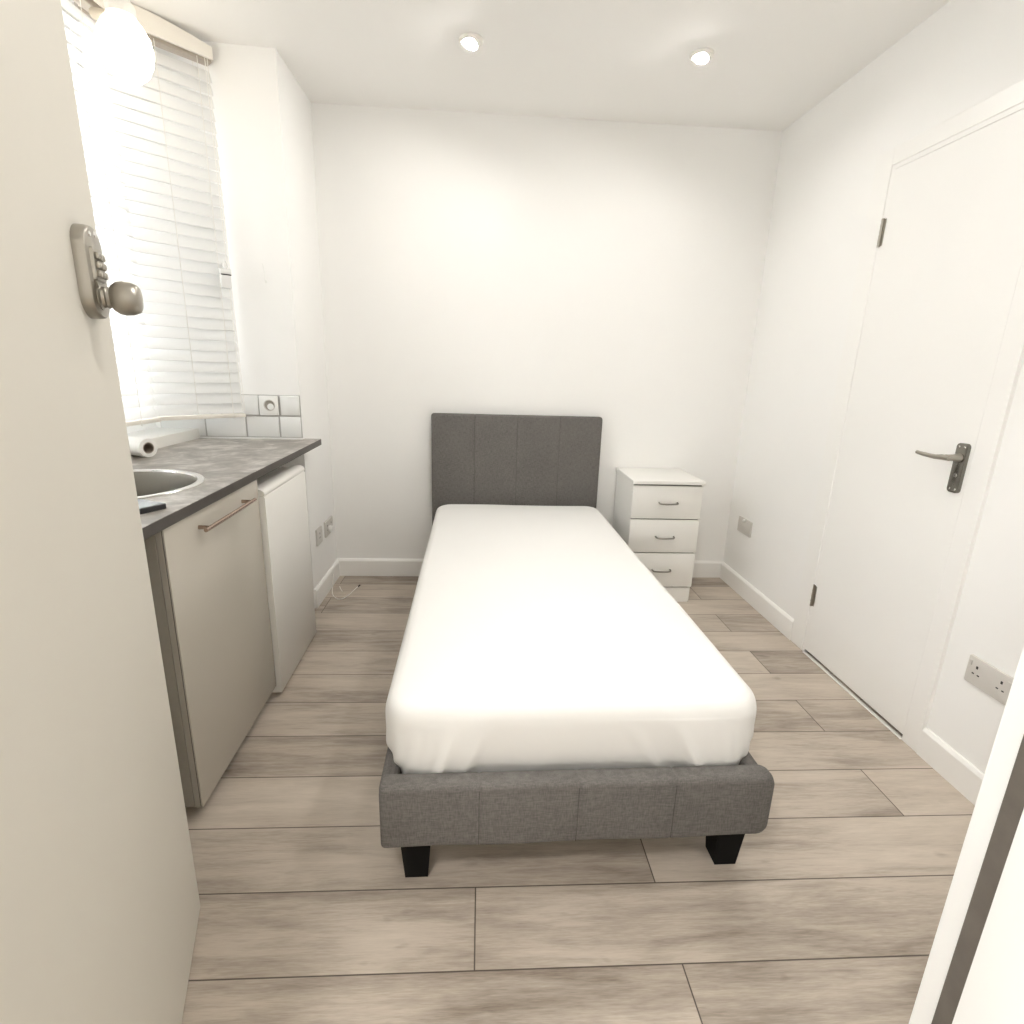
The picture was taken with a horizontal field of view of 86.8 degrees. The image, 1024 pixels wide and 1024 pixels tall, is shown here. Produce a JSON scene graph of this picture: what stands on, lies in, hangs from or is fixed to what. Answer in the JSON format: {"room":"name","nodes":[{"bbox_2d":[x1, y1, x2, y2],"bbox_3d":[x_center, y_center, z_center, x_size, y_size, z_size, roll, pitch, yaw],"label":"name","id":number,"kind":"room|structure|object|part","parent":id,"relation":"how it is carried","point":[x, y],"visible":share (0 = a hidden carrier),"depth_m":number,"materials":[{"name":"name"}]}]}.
{"room":"studio apartment","nodes":[
{"label":"studio apartment","id":0,"kind":"room"},
{"bbox_2d":[61,6,156,432],"bbox_3d":[-1.615,-0.369,1.258,0.120,2.434,2.385,1,15,-3],"label":"wall","id":1,"kind":"structure","parent":0,"point":[134,428],"depth_m":2.12,"materials":[{"name":"paint"}]},
{"bbox_2d":[67,41,109,269],"bbox_3d":[-1.625,-0.861,1.381,0.060,1.400,1.680,1,15,-3],"label":"window","id":2,"kind":"structure","parent":1,"relation":"in","point":[68,42],"depth_m":2.04,"materials":[{"name":"white glass"}]},
{"bbox_2d":[127,427,199,447],"bbox_3d":[-1.489,-0.099,1.648,0.185,0.118,1.783,1,15,-3],"label":"window ledge","id":3,"kind":"object","parent":1,"relation":"attached to","point":[163,437],"visible":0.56,"depth_m":2.31,"materials":[{"name":"white"}]},
{"bbox_2d":[107,41,336,606],"bbox_3d":[-1.374,-0.755,2.723,0.760,2.434,0.655,1,15,-3],"label":"wall","id":4,"kind":"structure","parent":0,"point":[263,116],"depth_m":2.38,"materials":[{"name":"paint"}]},
{"bbox_2d":[161,394,302,439],"bbox_3d":[-1.295,-0.436,2.498,0.620,0.213,0.014,0,15,-7],"label":"tiles","id":5,"kind":"structure","parent":4,"relation":"attached to","point":[288,424],"depth_m":2.51,"materials":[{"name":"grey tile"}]},
{"bbox_2d":[258,396,278,414],"bbox_3d":[-1.121,-0.490,2.494,0.082,0.088,0.015,0,15,-7],"label":"power socket","id":6,"kind":"object","parent":5,"relation":"attached to","point":[268,405],"visible":1,"depth_m":2.49,"materials":[{"name":"white plastic"}]},
{"bbox_2d":[315,526,322,545],"bbox_3d":[-1.007,0.125,2.831,0.012,0.086,0.090,1,15,-3],"label":"power socket","id":7,"kind":"object","parent":4,"relation":"attached to","point":[318,532],"visible":1,"depth_m":2.82,"materials":[{"name":"grey plastic"}]},
{"bbox_2d":[314,559,339,607],"bbox_3d":[-1.020,0.387,3.007,0.014,0.103,0.460,1,15,-3],"label":"baseboard","id":8,"kind":"structure","parent":4,"relation":"attached to","point":[322,589],"depth_m":2.95,"materials":[{"name":"white paint"}]},
{"bbox_2d":[324,516,332,537],"bbox_3d":[-1.016,0.080,3.005,0.012,0.086,0.146,1,15,-3],"label":"power socket","id":9,"kind":"object","parent":4,"relation":"attached to","point":[329,521],"visible":0.88,"depth_m":2.97,"materials":[{"name":"grey plastic"}]},
{"bbox_2d":[328,525,332,531],"bbox_3d":[-0.999,0.093,2.984,0.024,0.036,0.024,1,15,-3],"label":"charger","id":10,"kind":"object","parent":9,"relation":"attached to","point":[330,527],"visible":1,"depth_m":2.97,"materials":[{"name":"white plastic"}]},
{"bbox_2d":[68,0,949,130],"bbox_3d":[-0.010,-1.457,0.644,3.500,0.080,4.600,1,15,-3],"label":"ceiling","id":11,"kind":"structure","parent":0,"point":[773,62],"depth_m":2.11,"materials":[{"name":"paint"}]},
{"bbox_2d":[61,0,160,426],"bbox_3d":[-1.447,-0.912,1.444,0.065,1.461,1.215,2,15,2],"label":"blind","id":12,"kind":"object","parent":11,"relation":"hanging from","point":[133,368],"visible":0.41,"depth_m":1.93,"materials":[{"name":"white plastic"}]},
{"bbox_3d":[-1.476,-0.222,1.629,0.042,0.016,1.215,2,15,1],"label":"rail","id":13,"kind":"part","parent":12,"relation":"part of","materials":[{"name":"white plastic"}]},
{"bbox_2d":[89,0,154,86],"bbox_3d":[-1.267,-1.554,1.713,0.254,0.359,0.156,8,16,23],"label":"globe lamp","id":14,"kind":"object","parent":11,"relation":"hanging from","point":[125,49],"visible":1,"depth_m":1.67,"materials":[{"name":"glowing white frosted glass"}]},
{"bbox_3d":[-1.310,-1.601,1.737,0.146,0.061,0.032,11,18,31],"label":"arm","id":15,"kind":"part","parent":14,"relation":"part of","materials":[{"name":"beige metal"}]},
{"bbox_2d":[74,2,245,420],"bbox_3d":[-1.344,-1.099,2.150,0.080,1.461,0.420,15,20,40],"label":"blind","id":16,"kind":"object","parent":11,"relation":"hanging from","point":[190,327],"visible":0.77,"depth_m":2.17,"materials":[{"name":"white plastic"}]},
{"bbox_3d":[-1.346,-1.068,2.178,0.014,1.387,0.053,-12,20,-42],"label":"ladder cord","id":17,"kind":"part","parent":16,"relation":"part of","materials":[{"name":"white fabric"}]},
{"bbox_3d":[-1.376,-0.411,2.345,0.042,0.016,0.420,15,20,40],"label":"rail","id":18,"kind":"part","parent":16,"relation":"part of","materials":[{"name":"white plastic"}]},
{"bbox_3d":[-1.249,-1.093,2.282,0.014,1.387,0.053,-12,20,-42],"label":"ladder cord","id":19,"kind":"part","parent":16,"relation":"part of","materials":[{"name":"white plastic"}]},
{"bbox_3d":[-1.203,-1.115,2.279,0.005,1.360,0.024,15,20,40],"label":"pull cord","id":20,"kind":"part","parent":16,"relation":"part of","materials":[{"name":"white fabric"}]},
{"bbox_2d":[459,32,482,50],"bbox_3d":[-0.157,-1.797,2.067,0.092,0.038,0.092,1,15,-3],"label":"recessed light","id":21,"kind":"object","parent":11,"relation":"in","point":[471,41],"visible":1,"depth_m":2.05,"materials":[{"name":"white glass"}]},
{"bbox_2d":[690,47,714,64],"bbox_3d":[0.742,-1.782,2.115,0.092,0.038,0.092,1,15,-3],"label":"recessed light","id":22,"kind":"object","parent":11,"relation":"in","point":[700,56],"visible":1,"depth_m":2.10,"materials":[{"name":"white glass"}]},
{"bbox_2d":[311,102,782,560],"bbox_3d":[0.217,-0.798,3.063,2.456,2.434,0.142,1,15,-3],"label":"wall","id":23,"kind":"structure","parent":0,"point":[471,262],"depth_m":2.89,"materials":[{"name":"paint"}]},
{"bbox_2d":[337,558,723,577],"bbox_3d":[0.137,0.342,3.297,2.356,0.106,0.014,1,15,-4],"label":"baseboard","id":24,"kind":"structure","parent":23,"relation":"attached to","point":[347,566],"depth_m":3.23,"materials":[{"name":"white paint"}]},
{"bbox_2d":[182,576,974,1023],"bbox_3d":[-0.084,0.960,1.293,3.500,0.060,4.600,1,15,-3],"label":"floor","id":25,"kind":"structure","parent":0,"point":[831,912],"depth_m":1.34,"materials":[{"name":"beige laminate"}]},
{"bbox_2d":[144,480,275,807],"bbox_3d":[-1.092,0.368,1.643,0.548,0.843,0.590,0,15,-5],"label":"base cabinet","id":26,"kind":"object","parent":25,"relation":"on","point":[207,573],"visible":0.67,"depth_m":1.53,"materials":[{"name":"beige wood"}]},
{"bbox_2d":[131,438,320,539],"bbox_3d":[-1.204,-0.128,1.790,0.703,0.028,1.631,0,15,-5],"label":"countertop","id":27,"kind":"structure","parent":26,"relation":"on","point":[227,466],"depth_m":1.89,"materials":[{"name":"stone"}]},
{"bbox_2d":[128,436,157,456],"bbox_3d":[-1.452,-0.252,2.033,0.260,0.069,0.069,8,16,22],"label":"roll","id":28,"kind":"object","parent":27,"relation":"on","point":[144,447],"visible":0.45,"depth_m":1.98,"materials":[{"name":"white paper"}]},
{"bbox_2d":[138,499,165,513],"bbox_3d":[-0.927,-0.016,1.326,0.142,0.013,0.074,8,16,21],"label":"mobile phone","id":29,"kind":"object","parent":27,"relation":"on","point":[145,506],"visible":0.38,"depth_m":1.31,"materials":[{"name":"black plastic"}]},
{"bbox_2d":[133,469,204,498],"bbox_3d":[-1.148,0.001,1.578,0.462,0.172,0.462,0,15,-5],"label":"sink","id":30,"kind":"object","parent":27,"relation":"in","point":[148,482],"visible":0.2,"depth_m":1.75,"materials":[{"name":"silver metal"}]},
{"bbox_3d":[-0.828,0.004,1.581,0.036,0.012,0.340,0,15,-5],"label":"handle","id":31,"kind":"part","parent":26,"relation":"part of","materials":[{"name":"grey metal"}]},
{"bbox_2d":[257,465,315,692],"bbox_3d":[-1.133,0.247,2.164,0.510,0.803,0.474,0,15,-5],"label":"fridge","id":32,"kind":"object","parent":25,"relation":"on","point":[282,495],"visible":0.34,"depth_m":2.11,"materials":[{"name":"white"}]},
{"bbox_2d":[332,572,359,599],"bbox_3d":[-0.933,0.408,2.990,0.158,0.077,0.206,1,15,-3],"label":"charging cable","id":33,"kind":"object","parent":25,"relation":"on","point":[333,572],"visible":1,"depth_m":3.00,"materials":[{"name":"white plastic"}]},
{"bbox_2d":[379,413,774,877],"bbox_3d":[0.090,0.191,2.182,0.954,0.975,2.043,1,15,-4],"label":"frame","id":34,"kind":"object","parent":25,"relation":"on","point":[490,459],"visible":0.52,"depth_m":1.29,"materials":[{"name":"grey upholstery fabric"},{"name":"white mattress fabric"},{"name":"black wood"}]},
{"bbox_3d":[-0.356,0.447,2.190,0.040,0.171,1.945,1,15,-4],"label":"rail","id":35,"kind":"part","parent":34,"relation":"part of","materials":[{"name":"grey fabric"}]},
{"bbox_3d":[-0.237,0.830,1.355,0.078,0.150,0.078,1,15,-4],"label":"leg","id":36,"kind":"part","parent":34,"relation":"part of","materials":[{"name":"black wood"}]},
{"bbox_3d":[0.018,-0.098,3.131,0.952,0.915,0.052,1,15,-4],"label":"headboard","id":37,"kind":"part","parent":34,"relation":"part of","materials":[{"name":"grey fabric"}]},
{"bbox_2d":[385,504,756,773],"bbox_3d":[0.094,0.308,2.195,0.923,0.232,1.922,1,15,-4],"label":"mattress","id":38,"kind":"object","parent":34,"relation":"on","point":[535,637],"visible":0.94,"depth_m":1.43,"materials":[{"name":"white fabric"}]},
{"bbox_3d":[0.163,0.700,1.292,0.935,0.183,0.052,1,15,-4],"label":"footboard","id":39,"kind":"part","parent":34,"relation":"part of","materials":[{"name":"grey fabric"}]},
{"bbox_3d":[0.553,0.838,1.416,0.078,0.150,0.078,1,15,-4],"label":"leg","id":40,"kind":"part","parent":34,"relation":"part of","materials":[{"name":"black wood"}]},
{"bbox_3d":[0.521,0.456,2.257,0.040,0.171,1.945,1,15,-4],"label":"rail","id":41,"kind":"part","parent":34,"relation":"part of","materials":[{"name":"grey fabric"}]},
{"bbox_2d":[613,467,705,601],"bbox_3d":[0.800,0.123,3.072,0.384,0.684,0.401,1,15,-3],"label":"chest","id":42,"kind":"object","parent":25,"relation":"on","point":[657,510],"visible":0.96,"depth_m":2.90,"materials":[{"name":"white wood"}]},
{"bbox_3d":[0.812,0.319,2.934,0.106,0.012,0.031,1,15,-3],"label":"handle","id":43,"kind":"part","parent":42,"relation":"part of","materials":[{"name":"silver metal"}]},
{"bbox_3d":[0.810,0.129,2.905,0.372,0.182,0.017,1,15,-3],"label":"drawer","id":44,"kind":"part","parent":42,"relation":"part of","materials":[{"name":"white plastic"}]},
{"bbox_3d":[0.804,0.315,2.955,0.372,0.192,0.017,1,15,-3],"label":"drawer","id":45,"kind":"part","parent":42,"relation":"part of","materials":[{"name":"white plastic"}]},
{"bbox_3d":[0.817,0.138,2.885,0.106,0.012,0.031,1,15,-3],"label":"handle","id":46,"kind":"part","parent":42,"relation":"part of","materials":[{"name":"silver metal"}]},
{"bbox_3d":[0.816,-0.051,2.857,0.372,0.177,0.017,1,15,-3],"label":"drawer","id":47,"kind":"part","parent":42,"relation":"part of","materials":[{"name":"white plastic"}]},
{"bbox_2d":[803,651,901,738],"bbox_3d":[1.365,0.724,2.209,0.016,0.005,0.607,1,15,-3],"label":"threshold","id":48,"kind":"object","parent":25,"relation":"on","point":[874,714],"visible":1,"depth_m":2.15,"materials":[{"name":"white"}]},
{"bbox_2d":[723,0,1023,773],"bbox_3d":[1.500,-0.396,1.713,0.160,2.434,3.050,1,15,-3],"label":"wall","id":49,"kind":"structure","parent":0,"point":[967,52],"depth_m":2.27,"materials":[{"name":"paint"}]},
{"bbox_2d":[737,516,752,537],"bbox_3d":[1.322,0.082,3.090,0.021,0.087,0.150,1,15,-3],"label":"wall outlet","id":50,"kind":"object","parent":49,"relation":"attached to","point":[744,525],"visible":1,"depth_m":3.08,"materials":[{"name":"grey plastic"}]},
{"bbox_2d":[720,562,793,639],"bbox_3d":[1.326,0.463,2.989,0.014,0.103,0.811,1,15,-3],"label":"baseboard","id":51,"kind":"structure","parent":49,"relation":"attached to","point":[768,609],"depth_m":2.91,"materials":[{"name":"white paint"}]},
{"bbox_2d":[790,79,1023,752],"bbox_3d":[1.448,-0.270,1.968,0.112,2.054,0.788,1,15,-3],"label":"door frame","id":52,"kind":"structure","parent":49,"relation":"attached to","point":[1010,100],"depth_m":1.80,"materials":[{"name":"white paint"}]},
{"bbox_2d":[805,109,1023,733],"bbox_3d":[1.380,-0.238,1.958,0.103,1.952,0.623,1,15,-3],"label":"door","id":53,"kind":"structure","parent":49,"relation":"in","point":[950,241],"depth_m":1.88,"materials":[{"name":"white paint"}]},
{"bbox_3d":[1.367,-0.184,1.739,0.052,0.026,0.134,1,15,-3],"label":"lever","id":54,"kind":"part","parent":53,"relation":"part of","materials":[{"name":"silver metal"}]},
{"bbox_3d":[1.400,-0.137,1.698,0.011,0.156,0.042,1,15,-3],"label":"handle plate","id":55,"kind":"part","parent":53,"relation":"part of","materials":[{"name":"silver metal"}]},
{"bbox_2d":[916,727,983,804],"bbox_3d":[1.420,0.930,1.260,0.014,0.103,1.194,1,15,-3],"label":"baseboard","id":56,"kind":"structure","parent":49,"relation":"attached to","point":[952,766],"depth_m":1.71,"materials":[{"name":"white paint"}]},
{"bbox_2d":[964,654,1013,704],"bbox_3d":[1.408,0.495,1.598,0.012,0.086,0.146,1,15,-3],"label":"power socket","id":57,"kind":"object","parent":49,"relation":"attached to","point":[991,680],"visible":0.78,"depth_m":1.60,"materials":[{"name":"grey plastic"}]},
{"bbox_3d":[-0.010,-0.045,0.237,3.216,2.434,0.120,1,15,-3],"label":"wall","id":58,"kind":"structure","parent":0,"visible":0},
{"bbox_2d":[0,0,199,1023],"bbox_3d":[-0.536,0.035,0.655,0.112,2.010,0.762,-4,16,-21],"label":"door","id":59,"kind":"structure","parent":58,"relation":"in","point":[100,902],"depth_m":0.69,"materials":[{"name":"beige paint"}]},
{"bbox_3d":[-0.596,-0.330,0.837,0.040,0.050,0.050,-4,16,-21],"label":"knob","id":60,"kind":"part","parent":59,"relation":"part of","materials":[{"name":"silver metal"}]},
{"bbox_2d":[909,646,1023,1023],"bbox_3d":[-0.021,0.136,0.271,0.842,2.065,0.152,1,15,-3],"label":"door frame","id":61,"kind":"structure","parent":58,"relation":"attached to","point":[974,971],"depth_m":0.37,"materials":[{"name":"white paint"}]}
]}

